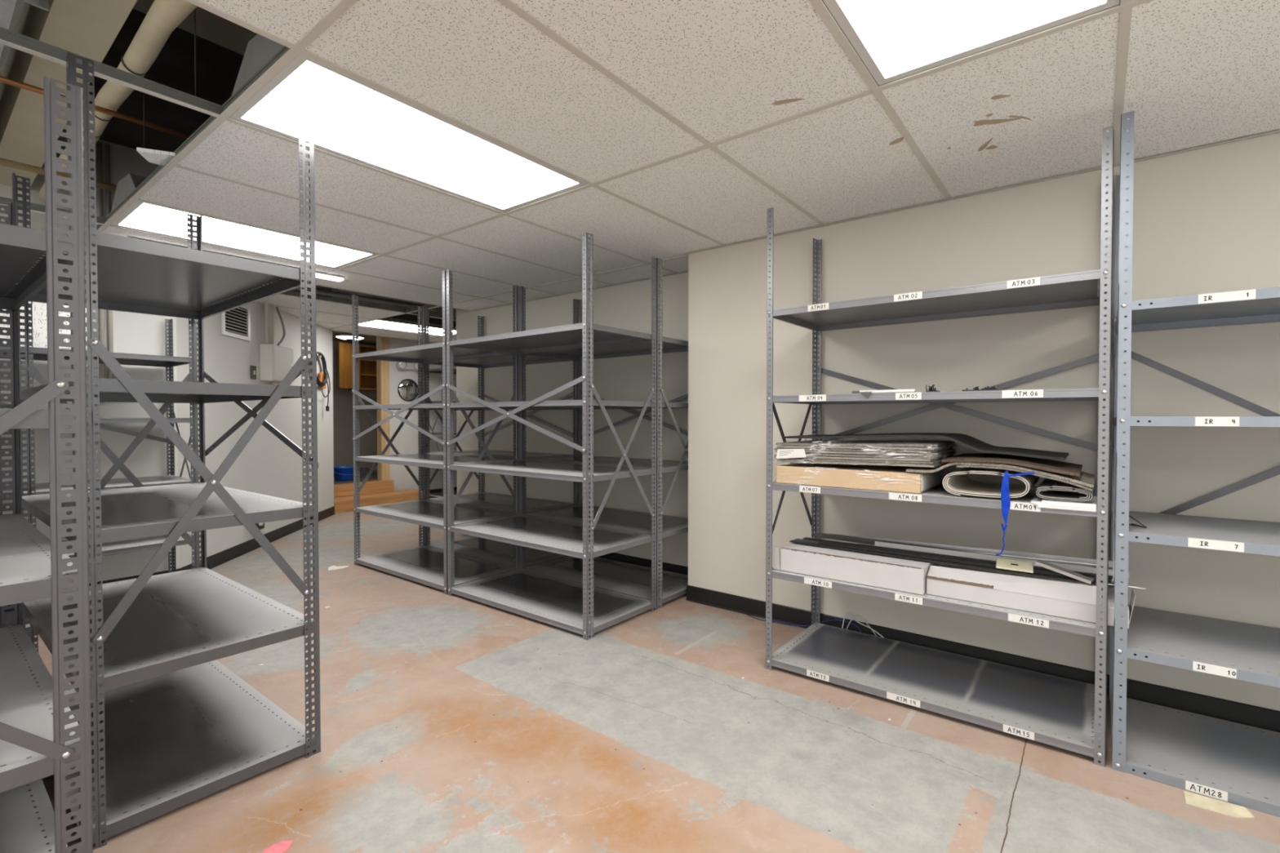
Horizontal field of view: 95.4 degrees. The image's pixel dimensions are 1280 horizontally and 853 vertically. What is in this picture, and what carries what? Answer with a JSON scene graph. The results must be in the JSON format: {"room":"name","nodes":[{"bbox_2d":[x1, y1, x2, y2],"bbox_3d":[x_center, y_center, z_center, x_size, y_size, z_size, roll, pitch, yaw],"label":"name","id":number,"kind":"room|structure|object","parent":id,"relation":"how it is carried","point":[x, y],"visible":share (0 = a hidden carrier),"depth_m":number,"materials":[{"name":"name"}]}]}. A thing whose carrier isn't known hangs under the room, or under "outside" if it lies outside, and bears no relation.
{"room":"storage room","nodes":[
{"label":"storage room","id":0,"kind":"room"},
{"bbox_2d":[0,128,179,583],"bbox_3d":[-4.771,-0.353,2.290,0.100,2.980,4.720,1,1,38],"label":"wall","id":1,"kind":"structure","parent":0,"point":[135,333],"depth_m":3.88,"materials":[{"name":"white paint"}]},
{"bbox_2d":[7,568,179,606],"bbox_3d":[-4.726,1.088,2.279,0.012,0.098,4.720,1,1,38],"label":"baseboard","id":2,"kind":"structure","parent":1,"relation":"attached to","point":[177,570],"depth_m":3.91,"materials":[{"name":"black rubber"}]},
{"bbox_2d":[96,141,105,378],"bbox_3d":[-3.498,-1.013,3.779,0.026,1.650,0.025,1,1,38],"label":"conduit","id":3,"kind":"object","parent":1,"relation":"attached to","point":[99,144],"visible":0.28,"depth_m":3.77,"materials":[{"name":"metal"}]},
{"bbox_2d":[105,143,113,378],"bbox_3d":[-3.473,-1.013,3.811,0.026,1.650,0.025,1,1,38],"label":"conduit","id":4,"kind":"object","parent":1,"relation":"attached to","point":[108,171],"visible":0.34,"depth_m":3.80,"materials":[{"name":"metal"}]},
{"bbox_2d":[64,8,244,152],"bbox_3d":[-1.282,-1.899,2.628,13.500,0.100,9.800,1,1,38],"label":"deck","id":5,"kind":"object","parent":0,"point":[217,66],"depth_m":3.15,"materials":[{"name":"metal"}]},
{"bbox_2d":[0,0,137,188],"bbox_3d":[-0.181,-1.601,0.650,9.120,0.430,0.170,1,1,38],"label":"beam","id":6,"kind":"structure","parent":5,"relation":"attached to","point":[88,28],"depth_m":2.32,"materials":[{"name":"metal"}]},
{"bbox_2d":[0,0,48,75],"bbox_3d":[-2.361,-1.486,1.908,3.700,0.302,0.505,1,1,38],"label":"air duct","id":7,"kind":"object","parent":6,"relation":"attached to","point":[11,11],"visible":0.8,"depth_m":1.92,"materials":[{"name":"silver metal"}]},
{"bbox_2d":[37,0,197,202],"bbox_3d":[-1.223,-1.358,1.659,6.002,0.094,0.095,1,1,38],"label":"insulated pipe","id":8,"kind":"object","parent":6,"relation":"hanging from","point":[163,16],"visible":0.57,"depth_m":2.08,"materials":[{"name":"metal"}]},
{"bbox_2d":[0,157,116,191],"bbox_3d":[-3.490,-1.304,2.464,0.036,0.036,2.800,1,1,38],"label":"pipe","id":9,"kind":"object","parent":8,"relation":"hanging from","point":[6,162],"visible":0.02,"depth_m":2.96,"materials":[{"name":"metal"}]},
{"bbox_2d":[0,75,191,138],"bbox_3d":[-2.757,-1.298,1.730,0.023,0.023,2.550,1,1,38],"label":"copper pipe","id":10,"kind":"object","parent":8,"relation":"hanging from","point":[2,79],"visible":0.65,"depth_m":2.43,"materials":[{"name":"metal"}]},
{"bbox_2d":[142,13,144,148],"bbox_3d":[-2.042,-1.473,2.395,0.003,0.723,0.007,1,1,38],"label":"wire","id":11,"kind":"object","parent":5,"relation":"hanging from","point":[143,13],"visible":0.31,"depth_m":2.40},
{"bbox_2d":[194,8,195,96],"bbox_3d":[-1.491,-1.466,1.949,0.003,0.723,0.007,1,1,38],"label":"wire","id":12,"kind":"object","parent":5,"relation":"hanging from","point":[195,8],"visible":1,"depth_m":1.95,"materials":[{"name":"metal"}]},
{"bbox_2d":[133,0,257,55],"bbox_3d":[-0.894,-1.746,3.092,0.660,0.220,2.795,1,1,38],"label":"cross beam","id":13,"kind":"structure","parent":5,"relation":"attached to","point":[211,27],"depth_m":2.38,"materials":[{"name":"metal"}]},
{"bbox_2d":[132,237,186,248],"bbox_3d":[-2.778,-1.077,3.371,0.009,0.029,0.245,1,1,38],"label":"shelf edge","id":14,"kind":"object","parent":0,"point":[132,237],"depth_m":3.45,"materials":[{"name":"grey metal"}]},
{"bbox_2d":[202,250,283,266],"bbox_3d":[-2.516,-1.083,3.705,0.009,0.029,0.440,1,1,38],"label":"shelf edge","id":15,"kind":"object","parent":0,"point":[202,251],"depth_m":3.79,"materials":[{"name":"grey metal"}]},
{"bbox_2d":[176,285,333,568],"bbox_3d":[-3.535,-0.407,5.554,0.100,2.980,2.923,0,1,-8],"label":"wall","id":16,"kind":"structure","parent":0,"point":[266,465],"depth_m":5.23,"materials":[{"name":"white paint"}]},
{"bbox_2d":[221,300,250,341],"bbox_3d":[-3.372,-0.891,4.866,0.018,0.300,0.430,0,1,-8],"label":"air vent","id":17,"kind":"object","parent":16,"relation":"in","point":[236,322],"visible":0.81,"depth_m":4.89,"materials":[{"name":"white metal"}]},
{"bbox_2d":[250,365,256,379],"bbox_3d":[-3.413,-0.478,5.145,0.014,0.116,0.096,0,1,-8],"label":"wall switch","id":18,"kind":"object","parent":16,"relation":"attached to","point":[253,368],"visible":1,"depth_m":5.14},
{"bbox_2d":[179,506,334,571],"bbox_3d":[-3.478,1.034,5.586,0.012,0.098,2.924,0,1,-8],"label":"baseboard","id":19,"kind":"structure","parent":16,"relation":"attached to","point":[223,557],"depth_m":5.10,"materials":[{"name":"black rubber"}]},
{"bbox_2d":[254,522,264,529],"bbox_3d":[-3.383,0.865,5.162,0.072,0.110,0.170,0,1,-8],"label":"wall outlet","id":20,"kind":"object","parent":16,"relation":"attached to","point":[260,526],"visible":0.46,"depth_m":5.16,"materials":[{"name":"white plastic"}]},
{"bbox_2d":[259,343,293,382],"bbox_3d":[-3.403,-0.584,5.463,0.125,0.330,0.410,0,1,-8],"label":"box","id":21,"kind":"object","parent":16,"relation":"attached to","point":[276,362],"visible":0.9,"depth_m":5.29,"materials":[{"name":"metal"}]},
{"bbox_2d":[263,302,269,344],"bbox_3d":[-3.392,-1.081,5.285,0.036,0.664,0.036,1,1,38],"label":"conduit","id":22,"kind":"object","parent":21,"relation":"attached to","point":[265,304],"visible":0.66,"depth_m":5.27,"materials":[{"name":"metal"}]},
{"bbox_2d":[268,303,271,344],"bbox_3d":[-3.400,-1.082,5.339,0.028,0.664,0.028,1,1,38],"label":"conduit","id":23,"kind":"object","parent":21,"relation":"attached to","point":[269,304],"visible":0.24,"depth_m":5.33,"materials":[{"name":"metal"}]},
{"bbox_2d":[271,304,273,344],"bbox_3d":[-3.406,-1.082,5.383,0.028,0.664,0.028,1,1,38],"label":"conduit","id":24,"kind":"object","parent":21,"relation":"attached to","point":[272,305],"visible":0.32,"depth_m":5.38,"materials":[{"name":"metal"}]},
{"bbox_2d":[271,382,279,385],"bbox_3d":[-3.414,-0.400,5.449,0.060,0.030,0.060,1,1,38],"label":"stub","id":25,"kind":"object","parent":21,"relation":"attached to","point":[273,383],"visible":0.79,"depth_m":5.43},
{"bbox_2d":[275,306,285,346],"bbox_3d":[-3.426,-1.060,5.520,0.046,0.617,0.197,0,1,-4],"label":"cable","id":26,"kind":"object","parent":21,"relation":"attached to","point":[277,308],"visible":0.7,"depth_m":5.56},
{"bbox_2d":[316,351,330,411],"bbox_3d":[-3.586,-0.503,6.539,0.070,0.660,0.452,0,1,-8],"label":"cable coil","id":27,"kind":"object","parent":16,"relation":"hanging from","point":[323,376],"visible":0.73,"depth_m":6.61,"materials":[{"name":"black plastic"}]},
{"bbox_2d":[332,330,376,345],"bbox_3d":[-4.237,-1.389,8.516,1.490,0.155,2.600,1,1,38],"label":"ceiling","id":28,"kind":"structure","parent":0,"point":[368,340],"depth_m":8.86,"materials":[{"name":"paint"}]},
{"bbox_2d":[334,333,364,340],"bbox_3d":[-4.165,-1.276,8.360,0.400,0.062,0.400,1,1,38],"label":"ceiling lamp","id":29,"kind":"object","parent":28,"relation":"attached to","point":[344,336],"visible":0.88,"depth_m":8.23,"materials":[{"name":"white plastic"}]},
{"bbox_2d":[336,335,364,339],"bbox_3d":[-4.165,-1.266,8.360,0.360,0.022,0.360,1,1,38],"label":"diffuser","id":30,"kind":"object","parent":29,"relation":"attached to","point":[344,337],"depth_m":8.28,"materials":[{"name":"plastic"}]},
{"bbox_2d":[332,340,377,470],"bbox_3d":[-4.017,-0.264,8.362,2.050,2.600,2.600,1,1,38],"label":"wall","id":31,"kind":"structure","parent":0,"point":[343,428],"depth_m":9.14,"materials":[{"name":"paint"}]},
{"bbox_2d":[338,342,377,391],"bbox_3d":[-4.252,-0.917,9.180,0.456,0.680,1.166,1,1,38],"label":"upper cabinet","id":32,"kind":"object","parent":31,"relation":"attached to","point":[367,367],"visible":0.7,"depth_m":8.91,"materials":[{"name":"wood"}]},
{"bbox_2d":[360,359,376,363],"bbox_3d":[-4.206,-1.039,9.362,0.259,0.018,0.778,1,1,38],"label":"shelf","id":33,"kind":"object","parent":32,"relation":"attached to","point":[362,361],"depth_m":9.19,"materials":[{"name":"wood"}]},
{"bbox_2d":[360,373,376,377],"bbox_3d":[-4.206,-0.809,9.366,0.259,0.018,0.778,1,1,38],"label":"shelf","id":34,"kind":"object","parent":32,"relation":"attached to","point":[362,375],"depth_m":9.17,"materials":[{"name":"wood"}]},
{"bbox_2d":[333,470,379,484],"bbox_3d":[-4.203,0.783,8.589,1.500,0.100,2.500,1,1,38],"label":"floor","id":35,"kind":"structure","parent":0,"point":[372,477],"depth_m":8.07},
{"bbox_2d":[333,466,356,480],"bbox_3d":[-4.065,0.649,8.007,0.333,0.185,0.318,1,1,38],"label":"bucket","id":36,"kind":"object","parent":35,"relation":"on","point":[340,473],"visible":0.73,"depth_m":7.92,"materials":[{"name":"plastic"}]},
{"bbox_2d":[355,467,377,476],"bbox_3d":[-4.290,0.680,8.719,0.440,0.100,0.600,1,1,38],"label":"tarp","id":37,"kind":"object","parent":35,"relation":"on","point":[363,472],"visible":0.26,"depth_m":8.69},
{"bbox_2d":[332,288,457,490],"bbox_3d":[-3.357,-0.454,8.349,0.100,2.980,3.200,1,1,38],"label":"wall","id":38,"kind":"structure","parent":0,"point":[406,442],"depth_m":8.32,"materials":[{"name":"white paint"}]},
{"bbox_2d":[376,336,390,479],"bbox_3d":[-3.562,-0.419,8.072,0.122,2.320,0.120,1,1,38],"label":"door frame","id":39,"kind":"structure","parent":38,"relation":"attached to","point":[382,343],"depth_m":8.03,"materials":[{"name":"wood"}]},
{"bbox_2d":[397,378,418,400],"bbox_3d":[-3.297,-0.521,8.305,0.045,0.316,0.316,1,1,38],"label":"convex mirror","id":40,"kind":"object","parent":38,"relation":"attached to","point":[407,388],"visible":0.97,"depth_m":8.28,"materials":[{"name":"silver mirror"}]},
{"bbox_2d":[396,361,421,370],"bbox_3d":[-3.285,-0.865,8.254,0.119,0.132,0.362,1,1,38],"label":"emergency light","id":41,"kind":"object","parent":38,"relation":"attached to","point":[402,366],"visible":0.78,"depth_m":8.24,"materials":[{"name":"white plastic"}]},
{"bbox_2d":[428,486,457,493],"bbox_3d":[-2.834,0.978,8.948,0.012,0.098,1.650,1,1,38],"label":"baseboard","id":42,"kind":"structure","parent":38,"relation":"attached to","point":[433,491],"depth_m":8.70,"materials":[{"name":"black rubber"}]},
{"bbox_2d":[456,271,688,566],"bbox_3d":[-0.626,-0.398,4.986,3.050,2.980,0.100,1,1,38],"label":"wall","id":43,"kind":"structure","parent":0,"point":[626,306],"depth_m":4.64,"materials":[{"name":"beige paint"}]},
{"bbox_2d":[463,533,688,574],"bbox_3d":[-0.626,1.044,4.938,2.940,0.098,0.012,1,1,38],"label":"baseboard","id":44,"kind":"structure","parent":43,"relation":"attached to","point":[612,556],"depth_m":4.43,"materials":[{"name":"black rubber"}]},
{"bbox_2d":[26,511,1279,852],"bbox_3d":[-1.282,1.191,2.679,13.500,0.120,9.800,1,1,38],"label":"floor","id":45,"kind":"structure","parent":0,"point":[455,723],"depth_m":2.03,"materials":[{"name":"paint"}]},
{"bbox_2d":[0,75,93,852],"bbox_3d":[-1.995,0.194,1.321,1.239,1.931,0.914,2,2,38],"label":"shelving unit","id":46,"kind":"object","parent":45,"relation":"on","point":[37,744],"visible":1,"depth_m":1.30,"materials":[{"name":"grey metal"}]},
{"bbox_2d":[0,318,199,633],"bbox_3d":[-3.423,0.194,3.378,0.592,1.850,1.287,1,1,38],"label":"shelving unit","id":47,"kind":"object","parent":45,"relation":"on","point":[168,361],"visible":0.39,"depth_m":3.62,"materials":[{"name":"grey metal"}]},
{"bbox_2d":[0,301,87,348],"bbox_3d":[-3.454,-0.614,3.235,0.136,0.384,0.604,1,1,38],"label":"tile","id":48,"kind":"structure","parent":47,"relation":"on","point":[39,309],"depth_m":3.29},
{"bbox_2d":[11,52,320,849],"bbox_3d":[-1.792,0.074,2.171,1.268,2.144,0.624,0,1,38],"label":"shelving unit","id":49,"kind":"object","parent":45,"relation":"on","point":[162,726],"visible":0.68,"depth_m":2.00,"materials":[{"name":"grey metal"}]},
{"bbox_2d":[262,840,293,852],"bbox_3d":[-0.986,1.147,1.578,0.053,0.004,0.085,1,1,38],"label":"paper scrap","id":50,"kind":"object","parent":45,"relation":"on","point":[282,846],"visible":1,"depth_m":1.58,"materials":[{"name":"paper"}]},
{"bbox_2d":[328,564,349,570],"bbox_3d":[-2.357,1.094,4.542,0.153,0.011,0.112,-1,1,-38],"label":"foam","id":51,"kind":"object","parent":45,"relation":"on","point":[332,567],"visible":1,"depth_m":4.52,"materials":[{"name":"plastic"}]},
{"bbox_2d":[333,480,425,513],"bbox_3d":[-3.514,0.896,7.707,0.465,0.302,1.280,1,1,38],"label":"steps","id":52,"kind":"structure","parent":45,"relation":"on","point":[382,491],"depth_m":7.60,"materials":[{"name":"brown wood"}]},
{"bbox_2d":[351,270,519,595],"bbox_3d":[-1.592,0.034,4.455,1.277,2.134,0.625,1,1,38],"label":"shelving unit","id":53,"kind":"object","parent":45,"relation":"on","point":[428,566],"visible":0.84,"depth_m":4.44,"materials":[{"name":"grey metal"}]},
{"bbox_2d":[420,364,457,497],"bbox_3d":[-2.556,0.056,8.714,0.580,1.950,1.255,1,1,38],"label":"shelving unit","id":54,"kind":"object","parent":45,"relation":"on","point":[438,370],"visible":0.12,"depth_m":8.19,"materials":[{"name":"grey metal"}]},
{"bbox_2d":[424,298,577,567],"bbox_3d":[-1.200,0.026,4.954,1.277,2.134,0.625,1,1,38],"label":"shelving unit","id":55,"kind":"object","parent":45,"relation":"on","point":[501,553],"visible":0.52,"depth_m":5.04,"materials":[{"name":"grey metal"}]},
{"bbox_2d":[445,232,656,639],"bbox_3d":[-0.586,0.047,3.665,1.278,2.134,0.625,1,1,38],"label":"shelving unit","id":56,"kind":"object","parent":45,"relation":"on","point":[578,606],"visible":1,"depth_m":3.50,"materials":[{"name":"grey metal"}]},
{"bbox_2d":[520,257,688,609],"bbox_3d":[-0.191,0.039,4.161,1.268,2.134,0.625,1,1,38],"label":"shelving unit","id":57,"kind":"object","parent":45,"relation":"on","point":[628,579],"visible":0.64,"depth_m":4.10,"materials":[{"name":"grey metal"}]},
{"bbox_2d":[746,614,791,625],"bbox_3d":[0.734,1.116,3.351,0.281,0.005,0.033,1,1,38],"label":"cord","id":58,"kind":"object","parent":45,"relation":"on","point":[747,615],"visible":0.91,"depth_m":3.35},
{"bbox_2d":[772,619,862,632],"bbox_3d":[0.954,1.075,3.200,0.533,0.087,0.014,1,1,36],"label":"cord","id":59,"kind":"object","parent":45,"relation":"on","point":[772,620],"visible":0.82,"depth_m":3.17,"materials":[{"name":"plastic"}]},
{"bbox_2d":[846,616,876,635],"bbox_3d":[1.162,1.050,3.041,0.189,0.112,0.004,1,1,38],"label":"cord","id":60,"kind":"object","parent":45,"relation":"on","point":[855,616],"visible":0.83,"depth_m":3.05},
{"bbox_2d":[841,612,884,637],"bbox_3d":[1.179,1.047,3.028,0.264,0.121,0.006,1,1,38],"label":"cord","id":61,"kind":"object","parent":45,"relation":"on","point":[846,612],"visible":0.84,"depth_m":3.06,"materials":[{"name":"plastic"}]},
{"bbox_2d":[765,125,1114,767],"bbox_3d":[1.258,0.066,2.561,1.253,2.134,0.624,1,1,38],"label":"shelving unit","id":62,"kind":"object","parent":45,"relation":"on","point":[1062,707],"depth_m":2.43,"materials":[{"name":"grey metal"}]},
{"bbox_2d":[772,537,939,595],"bbox_3d":[0.966,0.613,2.639,0.650,0.111,0.301,1,1,38],"label":"carton","id":63,"kind":"object","parent":62,"relation":"on","point":[888,572],"visible":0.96,"depth_m":2.50,"materials":[{"name":"white cardboard"}]},
{"bbox_2d":[813,532,1002,556],"bbox_3d":[1.183,0.542,2.650,0.800,0.023,0.012,1,1,38],"label":"trim","id":64,"kind":"structure","parent":63,"relation":"on","point":[855,540],"depth_m":2.77,"materials":[{"name":"metal"}]},
{"bbox_2d":[789,539,1114,587],"bbox_3d":[1.204,0.555,2.418,1.220,0.006,0.034,1,1,38],"label":"trim","id":65,"kind":"structure","parent":63,"relation":"on","point":[1037,575],"depth_m":2.36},
{"bbox_2d":[995,558,1033,573],"bbox_3d":[1.447,0.537,2.249,0.121,0.030,0.070,1,1,32],"label":"blank plate","id":66,"kind":"object","parent":65,"relation":"on","point":[1006,564],"visible":1,"depth_m":2.24,"materials":[{"name":"beige plastic"}]},
{"bbox_2d":[1035,559,1093,584],"bbox_3d":[1.557,0.532,2.139,0.031,0.053,0.174,-1,1,-39],"label":"strip","id":67,"kind":"object","parent":65,"relation":"on","point":[1042,563],"visible":1,"depth_m":2.13,"materials":[{"name":"metal"}]},
{"bbox_2d":[803,537,1111,579],"bbox_3d":[1.268,0.554,2.483,1.180,0.010,0.038,1,1,38],"label":"trim","id":68,"kind":"structure","parent":63,"relation":"on","point":[805,538],"depth_m":2.76,"materials":[{"name":"metal"}]},
{"bbox_2d":[856,543,1112,578],"bbox_3d":[1.365,0.547,2.392,0.925,0.009,0.028,1,1,38],"label":"trim","id":69,"kind":"structure","parent":68,"relation":"on","point":[858,544],"depth_m":2.43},
{"bbox_2d":[794,538,1121,583],"bbox_3d":[1.238,0.555,2.453,1.220,0.008,0.036,1,1,38],"label":"trim","id":70,"kind":"structure","parent":63,"relation":"on","point":[799,540],"depth_m":2.75,"materials":[{"name":"metal"}]},
{"bbox_2d":[817,541,1111,582],"bbox_3d":[1.270,0.549,2.405,1.080,0.008,0.030,1,1,38],"label":"trim","id":71,"kind":"structure","parent":70,"relation":"on","point":[1046,572],"depth_m":2.43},
{"bbox_2d":[831,533,1112,568],"bbox_3d":[1.369,0.530,2.532,1.081,0.052,0.024,1,1,38],"label":"trim","id":72,"kind":"structure","parent":63,"relation":"on","point":[1073,560],"depth_m":2.41,"materials":[{"name":"metal"}]},
{"bbox_2d":[874,541,1129,578],"bbox_3d":[1.438,0.542,2.408,0.900,0.028,0.024,1,1,38],"label":"trim","id":73,"kind":"structure","parent":63,"relation":"on","point":[1071,567],"depth_m":2.44,"materials":[{"name":"white metal"}]},
{"bbox_2d":[776,462,946,493],"bbox_3d":[1.024,0.219,2.696,0.627,0.084,0.509,1,1,38],"label":"carton","id":74,"kind":"object","parent":62,"relation":"on","point":[864,477],"visible":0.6,"depth_m":2.50,"materials":[{"name":"cardboard"}]},
{"bbox_2d":[774,438,955,467],"bbox_3d":[1.027,0.108,2.664,0.700,0.105,0.484,0,1,38],"label":"bundle","id":75,"kind":"object","parent":74,"relation":"on","point":[894,453],"visible":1,"depth_m":2.47,"materials":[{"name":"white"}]},
{"bbox_2d":[782,432,1068,460],"bbox_3d":[1.223,0.073,2.576,1.075,0.082,0.400,1,1,38],"label":"sheet","id":76,"kind":"object","parent":75,"relation":"on","point":[969,442],"visible":1,"depth_m":2.40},
{"bbox_2d":[852,389,915,398],"bbox_3d":[0.998,-0.133,2.394,0.248,0.035,0.039,1,1,38],"label":"bar","id":77,"kind":"object","parent":62,"relation":"on","point":[866,393],"visible":0.98,"depth_m":2.39,"materials":[{"name":"metal"}]},
{"bbox_2d":[925,384,940,391],"bbox_3d":[1.180,-0.154,2.345,0.047,0.033,0.050,1,1,38],"label":"clip","id":78,"kind":"object","parent":62,"relation":"on","point":[931,389],"visible":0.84,"depth_m":2.34,"materials":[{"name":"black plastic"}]},
{"bbox_2d":[942,466,1039,497],"bbox_3d":[1.423,0.213,2.347,0.280,0.097,0.456,1,1,38],"label":"roll","id":79,"kind":"object","parent":62,"relation":"on","point":[958,482],"visible":0.84,"depth_m":2.25,"materials":[{"name":"paper"}]},
{"bbox_2d":[995,471,1034,555],"bbox_3d":[1.351,0.316,2.098,0.115,0.313,0.011,1,1,38],"label":"ribbon","id":80,"kind":"object","parent":79,"relation":"hanging from","point":[1005,495],"visible":1,"depth_m":2.11,"materials":[{"name":"fabric"}]},
{"bbox_2d":[955,464,1092,491],"bbox_3d":[1.511,0.180,2.277,0.411,0.069,0.456,1,1,38],"label":"mat","id":81,"kind":"object","parent":79,"relation":"on","point":[1086,487],"visible":0.37,"depth_m":2.09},
{"bbox_2d":[906,462,1094,488],"bbox_3d":[1.442,0.168,2.331,0.595,0.069,0.458,1,1,38],"label":"mat","id":82,"kind":"object","parent":81,"relation":"on","point":[1086,479],"visible":0.56,"depth_m":2.13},
{"bbox_2d":[941,453,1082,476],"bbox_3d":[1.476,0.143,2.300,0.427,0.045,0.464,1,1,38],"label":"mat","id":83,"kind":"object","parent":82,"relation":"on","point":[1060,467],"visible":0.94,"depth_m":2.20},
{"bbox_2d":[926,564,1135,628],"bbox_3d":[1.486,0.619,2.246,0.642,0.113,0.278,1,1,38],"label":"carton","id":84,"kind":"object","parent":62,"relation":"on","point":[1077,602],"visible":0.85,"depth_m":2.15,"materials":[{"name":"white cardboard"}]},
{"bbox_2d":[1107,582,1146,589],"bbox_3d":[1.652,0.543,1.980,0.105,0.008,0.006,1,1,38],"label":"metal rod","id":85,"kind":"object","parent":84,"relation":"on","point":[1134,587],"visible":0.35,"depth_m":1.96,"materials":[{"name":"metal"}]},
{"bbox_2d":[1031,494,1096,511],"bbox_3d":[1.540,0.275,2.113,0.183,0.018,0.261,1,1,38],"label":"board","id":86,"kind":"object","parent":62,"relation":"on","point":[1037,500],"visible":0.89,"depth_m":2.04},
{"bbox_2d":[1041,496,1096,509],"bbox_3d":[1.552,0.268,2.103,0.151,0.015,0.261,1,1,38],"label":"board","id":87,"kind":"object","parent":86,"relation":"on","point":[1091,504],"visible":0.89,"depth_m":2.01,"materials":[{"name":"white"}]},
{"bbox_2d":[1035,478,1093,501],"bbox_3d":[1.610,0.231,2.198,0.159,0.048,0.440,1,1,38],"label":"roll","id":88,"kind":"object","parent":87,"relation":"on","point":[1051,489],"visible":0.66,"depth_m":2.06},
{"bbox_2d":[1108,110,1279,817],"bbox_3d":[2.253,0.061,1.789,1.257,2.187,0.658,1,1,38],"label":"shelving unit","id":89,"kind":"object","parent":45,"relation":"on","point":[1242,758],"visible":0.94,"depth_m":1.93,"materials":[{"name":"grey metal"}]},
{"bbox_2d":[1121,515,1146,528],"bbox_3d":[1.710,0.317,2.026,0.079,0.053,0.092,1,1,38],"label":"wire hook","id":90,"kind":"object","parent":89,"relation":"on","point":[1131,524],"visible":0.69,"depth_m":2.00,"materials":[{"name":"black metal"}]},
{"bbox_2d":[1183,791,1253,817],"bbox_3d":[1.741,1.142,1.752,0.150,0.007,0.076,1,1,38],"label":"paper","id":91,"kind":"object","parent":45,"relation":"on","point":[1205,802],"visible":1,"depth_m":1.75,"materials":[{"name":"paper"}]},
{"bbox_2d":[102,0,1279,342],"bbox_3d":[-0.191,-1.080,2.137,11.582,0.012,9.047,1,1,38],"label":"ceiling","id":92,"kind":"structure","parent":0,"point":[1200,73],"depth_m":2.02,"materials":[{"name":"tile"}]},
{"bbox_2d":[136,146,175,165],"bbox_3d":[-1.959,-1.106,2.399,0.148,0.026,0.154,0,1,-23],"label":"ceiling lamp","id":93,"kind":"object","parent":92,"relation":"on","point":[157,157],"depth_m":2.36,"materials":[{"name":"metal"}]},
{"bbox_2d":[111,173,377,268],"bbox_3d":[-2.267,-1.187,3.433,0.584,0.183,1.196,1,1,38],"label":"ceiling light panel","id":94,"kind":"object","parent":92,"relation":"hanging from","point":[141,215],"visible":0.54,"depth_m":3.30,"materials":[{"name":"plastic"}]},
{"bbox_2d":[119,203,370,266],"bbox_3d":[-2.267,-1.103,3.435,0.530,0.005,1.136,1,1,38],"label":"diffuser","id":95,"kind":"object","parent":94,"relation":"attached to","point":[147,217],"depth_m":3.35,"materials":[{"name":"plastic"}]},
{"bbox_2d":[315,271,348,281],"bbox_3d":[-2.236,-1.091,4.199,0.179,0.029,0.253,1,1,38],"label":"recessed light","id":96,"kind":"object","parent":92,"relation":"in","point":[328,277],"depth_m":4.23,"materials":[{"name":"white plastic"}]},
{"bbox_2d":[315,273,343,281],"bbox_3d":[-2.586,-1.079,3.846,0.072,0.016,1.205,1,1,38],"label":"diffuser","id":97,"kind":"object","parent":96,"relation":"attached to","point":[324,276],"depth_m":4.23,"materials":[{"name":"plastic"}]},
{"bbox_2d":[357,313,456,336],"bbox_3d":[-2.680,-1.243,6.856,0.584,0.183,1.196,1,1,38],"label":"ceiling light panel","id":98,"kind":"object","parent":92,"relation":"hanging from","point":[375,323],"visible":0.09,"depth_m":6.75,"materials":[{"name":"plastic"}]},
{"bbox_2d":[358,320,456,335],"bbox_3d":[-2.679,-1.159,6.858,0.530,0.005,1.136,1,1,38],"label":"diffuser","id":99,"kind":"object","parent":98,"relation":"attached to","point":[375,323],"depth_m":6.75,"materials":[{"name":"plastic"}]},
{"bbox_2d":[229,34,586,212],"bbox_3d":[-0.829,-1.168,2.304,0.584,0.183,1.196,1,1,38],"label":"ceiling light panel","id":100,"kind":"object","parent":92,"relation":"hanging from","point":[346,116],"visible":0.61,"depth_m":2.15,"materials":[{"name":"plastic"}]},
{"bbox_2d":[0,0,1154,342],"bbox_3d":[-0.484,-1.087,2.015,11.252,0.040,9.580,1,1,38],"label":"grid","id":101,"kind":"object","parent":92,"relation":"attached to","point":[289,51],"depth_m":1.97,"materials":[{"name":"paint"}]},
{"bbox_2d":[822,0,1119,85],"bbox_3d":[0.610,-1.149,1.175,0.584,0.183,1.196,1,1,38],"label":"ceiling light panel","id":102,"kind":"object","parent":92,"relation":"hanging from","point":[895,39],"visible":1,"depth_m":1.55,"materials":[{"name":"plastic"}]},
{"bbox_2d":[688,132,1279,711],"bbox_3d":[2.804,-0.348,1.988,6.050,2.980,0.380,1,1,38],"label":"wall","id":103,"kind":"structure","parent":0,"point":[1206,220],"depth_m":2.63,"materials":[{"name":"beige paint"}]},
{"bbox_2d":[460,129,1279,313],"bbox_3d":[1.633,-1.092,2.881,8.990,0.024,0.402,1,1,38],"label":"trim","id":104,"kind":"structure","parent":103,"relation":"attached to","point":[1275,131],"depth_m":2.74,"materials":[{"name":"paint"}]},
{"bbox_2d":[687,585,1279,732],"bbox_3d":[2.683,1.095,1.858,6.050,0.098,0.012,1,1,38],"label":"baseboard","id":105,"kind":"structure","parent":103,"relation":"attached to","point":[1258,717],"depth_m":2.62,"materials":[{"name":"black rubber"}]},
{"bbox_3d":[-2.520,-1.307,5.231,0.500,0.170,1.472,1,1,38],"label":"joist","id":106,"kind":"object","parent":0,"visible":0},
{"bbox_2d":[295,287,437,311],"bbox_3d":[-2.664,-1.198,5.282,0.055,0.072,1.852,1,1,37],"label":"conduit","id":107,"kind":"object","parent":106,"relation":"hanging from","point":[320,291],"visible":0.58,"depth_m":5.42,"materials":[{"name":"metal"}]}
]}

